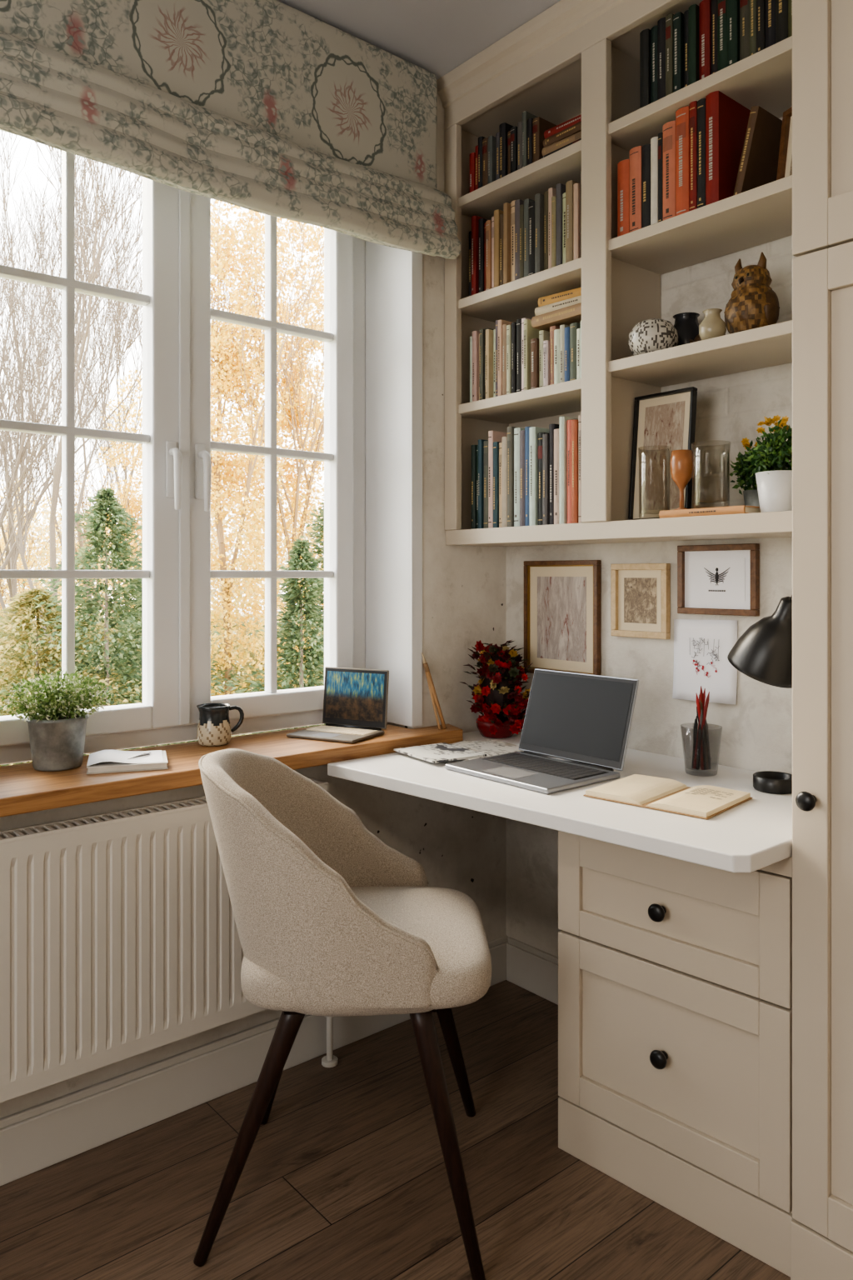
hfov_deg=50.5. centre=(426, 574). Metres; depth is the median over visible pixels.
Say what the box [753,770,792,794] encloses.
dish
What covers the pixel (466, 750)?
magazine stack
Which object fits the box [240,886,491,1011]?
seat cushion
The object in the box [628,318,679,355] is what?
decorative ball
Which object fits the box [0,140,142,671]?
bare tree
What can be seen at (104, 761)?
notebook
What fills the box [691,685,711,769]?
pencils
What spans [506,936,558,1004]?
baseboard
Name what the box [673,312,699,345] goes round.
vase
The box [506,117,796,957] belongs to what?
wall
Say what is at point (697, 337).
ornament
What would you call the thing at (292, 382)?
birch tree
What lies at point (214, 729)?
mug
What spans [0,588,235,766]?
evergreen shrub
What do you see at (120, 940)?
radiator
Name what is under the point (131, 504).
birch tree
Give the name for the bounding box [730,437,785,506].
potted plant
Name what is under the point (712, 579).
artwork
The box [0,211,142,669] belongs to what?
bare tree
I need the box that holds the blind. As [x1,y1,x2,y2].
[0,0,460,259]
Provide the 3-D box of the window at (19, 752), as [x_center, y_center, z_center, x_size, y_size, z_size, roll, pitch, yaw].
[-0.694,-0.358,2.486,1.256,1.633,0.083,0,0,-40]
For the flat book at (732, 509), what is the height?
0.018 m
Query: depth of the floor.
1.91 m
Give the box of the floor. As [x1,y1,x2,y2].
[0,980,790,1279]
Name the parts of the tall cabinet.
knob, door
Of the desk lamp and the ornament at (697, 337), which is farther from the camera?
the ornament at (697, 337)
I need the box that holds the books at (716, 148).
[617,90,782,236]
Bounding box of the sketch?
[672,619,737,704]
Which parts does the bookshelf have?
cornice, panel, frame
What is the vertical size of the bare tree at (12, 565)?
10.156 m
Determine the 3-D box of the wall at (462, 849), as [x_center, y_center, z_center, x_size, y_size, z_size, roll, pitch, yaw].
[-1.314,-0.097,1.887,4.020,2.820,0.400,0,0,-40]
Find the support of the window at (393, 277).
in the wall at (462, 849)
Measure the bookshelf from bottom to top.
1.413 m
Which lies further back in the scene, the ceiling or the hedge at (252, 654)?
the hedge at (252, 654)
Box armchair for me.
[193,748,491,1279]
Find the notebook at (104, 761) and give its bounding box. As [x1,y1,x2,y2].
[86,750,168,774]
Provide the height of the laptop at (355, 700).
0.181 m
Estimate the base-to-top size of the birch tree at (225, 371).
7.978 m
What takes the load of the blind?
attached to the wall at (462, 849)
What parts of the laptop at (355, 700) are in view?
lid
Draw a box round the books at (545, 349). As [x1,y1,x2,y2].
[470,287,581,402]
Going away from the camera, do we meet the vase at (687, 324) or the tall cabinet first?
the tall cabinet
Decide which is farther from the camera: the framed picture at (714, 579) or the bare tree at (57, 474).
the bare tree at (57, 474)
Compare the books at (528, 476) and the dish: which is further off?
the books at (528, 476)
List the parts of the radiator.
casing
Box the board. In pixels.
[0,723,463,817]
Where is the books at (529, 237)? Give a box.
[469,171,581,295]
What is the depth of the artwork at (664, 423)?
2.34 m
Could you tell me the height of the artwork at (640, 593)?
0.127 m
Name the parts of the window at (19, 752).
left casement muntins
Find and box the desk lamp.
[727,595,792,688]
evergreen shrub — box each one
[0,487,256,765]
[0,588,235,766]
[0,614,51,765]
[75,578,279,749]
[215,539,325,734]
[218,494,324,734]
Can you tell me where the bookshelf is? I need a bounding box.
[436,0,792,546]
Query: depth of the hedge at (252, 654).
12.61 m
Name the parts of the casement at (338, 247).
handle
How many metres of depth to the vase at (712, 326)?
2.09 m
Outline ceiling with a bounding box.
[277,0,560,79]
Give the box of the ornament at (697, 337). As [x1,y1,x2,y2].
[690,327,726,343]
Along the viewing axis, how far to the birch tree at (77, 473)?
17.86 m
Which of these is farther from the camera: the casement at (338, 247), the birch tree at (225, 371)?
the birch tree at (225, 371)
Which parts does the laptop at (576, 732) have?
lid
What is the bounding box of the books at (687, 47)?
[640,0,792,108]
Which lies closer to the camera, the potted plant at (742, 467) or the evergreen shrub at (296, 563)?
the potted plant at (742, 467)
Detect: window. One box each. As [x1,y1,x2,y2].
[0,150,364,764]
[210,214,422,726]
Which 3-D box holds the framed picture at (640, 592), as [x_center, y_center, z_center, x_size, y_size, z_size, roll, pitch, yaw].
[0.598,0.071,2.530,0.020,0.207,0.189,0,0,-40]
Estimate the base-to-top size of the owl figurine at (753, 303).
0.211 m
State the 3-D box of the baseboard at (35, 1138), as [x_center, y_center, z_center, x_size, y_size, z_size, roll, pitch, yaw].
[-1.226,1.244,1.688,3.900,0.138,0.018,0,0,-40]
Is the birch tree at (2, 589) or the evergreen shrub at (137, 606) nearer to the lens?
the evergreen shrub at (137, 606)
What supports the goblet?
on the flat book at (732, 509)
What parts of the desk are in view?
knob, knob, drawer, drawer, rail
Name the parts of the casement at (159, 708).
handle, meeting strip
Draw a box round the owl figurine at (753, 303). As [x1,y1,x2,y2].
[724,251,779,334]
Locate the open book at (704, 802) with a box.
[583,774,752,819]
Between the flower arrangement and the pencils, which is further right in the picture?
the pencils
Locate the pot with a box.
[26,712,88,771]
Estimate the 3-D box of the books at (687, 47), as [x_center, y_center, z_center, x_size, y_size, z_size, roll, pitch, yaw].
[0.761,-1.260,2.126,0.176,0.215,0.509,0,0,-40]
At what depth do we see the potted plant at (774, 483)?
1.99 m
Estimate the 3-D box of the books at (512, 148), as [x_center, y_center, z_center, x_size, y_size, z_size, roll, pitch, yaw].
[0.329,-1.234,2.615,0.144,0.179,0.482,0,0,-40]
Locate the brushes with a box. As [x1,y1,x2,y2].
[421,652,446,729]
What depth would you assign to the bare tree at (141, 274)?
17.75 m
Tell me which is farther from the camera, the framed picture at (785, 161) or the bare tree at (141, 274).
the bare tree at (141, 274)
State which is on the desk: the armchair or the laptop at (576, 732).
the laptop at (576, 732)
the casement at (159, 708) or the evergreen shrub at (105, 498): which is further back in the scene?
the evergreen shrub at (105, 498)
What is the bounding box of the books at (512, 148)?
[470,110,581,192]
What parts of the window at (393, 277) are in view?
right casement muntins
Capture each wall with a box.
[0,94,506,1118]
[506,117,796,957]
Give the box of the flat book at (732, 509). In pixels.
[659,505,760,518]
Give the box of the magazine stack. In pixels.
[394,739,524,763]
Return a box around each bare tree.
[0,130,119,618]
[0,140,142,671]
[0,155,142,569]
[0,175,141,584]
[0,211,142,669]
[9,193,246,665]
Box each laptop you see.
[286,666,389,743]
[445,668,639,794]
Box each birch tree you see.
[0,477,79,619]
[40,466,123,654]
[45,369,142,666]
[210,200,324,696]
[210,210,324,689]
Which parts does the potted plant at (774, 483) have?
pot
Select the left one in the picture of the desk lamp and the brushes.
the brushes
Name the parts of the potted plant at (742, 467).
pot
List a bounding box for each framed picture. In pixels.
[524,560,600,674]
[610,563,670,639]
[628,386,697,519]
[677,543,759,616]
[776,106,792,179]
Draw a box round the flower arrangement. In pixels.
[460,640,534,738]
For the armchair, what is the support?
on the floor
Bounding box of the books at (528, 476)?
[471,415,581,529]
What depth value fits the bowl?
2.71 m
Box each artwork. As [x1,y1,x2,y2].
[537,576,586,662]
[624,577,656,624]
[640,400,684,510]
[690,558,744,601]
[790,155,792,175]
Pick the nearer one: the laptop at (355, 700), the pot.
the pot
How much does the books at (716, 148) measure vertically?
0.290 m
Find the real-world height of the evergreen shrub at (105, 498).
2.890 m
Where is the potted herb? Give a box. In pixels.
[0,670,111,771]
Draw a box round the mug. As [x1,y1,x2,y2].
[196,703,244,746]
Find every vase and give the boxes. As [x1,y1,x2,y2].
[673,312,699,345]
[699,308,725,339]
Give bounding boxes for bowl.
[476,718,514,738]
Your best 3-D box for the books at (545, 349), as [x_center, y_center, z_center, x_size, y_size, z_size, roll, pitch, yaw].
[0.338,-0.646,2.628,0.178,0.258,0.475,0,0,-40]
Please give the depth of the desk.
1.86 m
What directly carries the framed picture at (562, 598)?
attached to the wall at (755, 733)
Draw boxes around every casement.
[0,129,189,746]
[184,192,353,724]
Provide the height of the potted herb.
0.230 m
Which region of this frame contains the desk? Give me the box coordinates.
[327,729,793,1277]
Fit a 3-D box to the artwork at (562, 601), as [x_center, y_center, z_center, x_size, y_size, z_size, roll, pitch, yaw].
[0.411,0.132,2.755,0.002,0.254,0.197,0,0,-40]
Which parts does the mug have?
handle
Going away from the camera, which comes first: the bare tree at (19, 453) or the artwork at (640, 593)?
the artwork at (640, 593)
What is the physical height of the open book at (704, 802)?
0.016 m
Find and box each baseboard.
[0,935,508,1185]
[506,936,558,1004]
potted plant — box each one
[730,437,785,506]
[743,415,792,512]
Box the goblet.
[670,449,694,509]
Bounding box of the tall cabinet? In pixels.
[790,0,852,1279]
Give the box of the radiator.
[0,777,338,1102]
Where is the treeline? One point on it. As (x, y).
(46, 516)
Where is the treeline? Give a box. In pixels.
[0,498,324,634]
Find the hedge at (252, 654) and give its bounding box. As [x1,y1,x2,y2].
[0,610,324,703]
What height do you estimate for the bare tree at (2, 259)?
10.393 m
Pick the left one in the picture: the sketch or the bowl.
the bowl
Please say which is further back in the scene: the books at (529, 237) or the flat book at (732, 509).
the books at (529, 237)

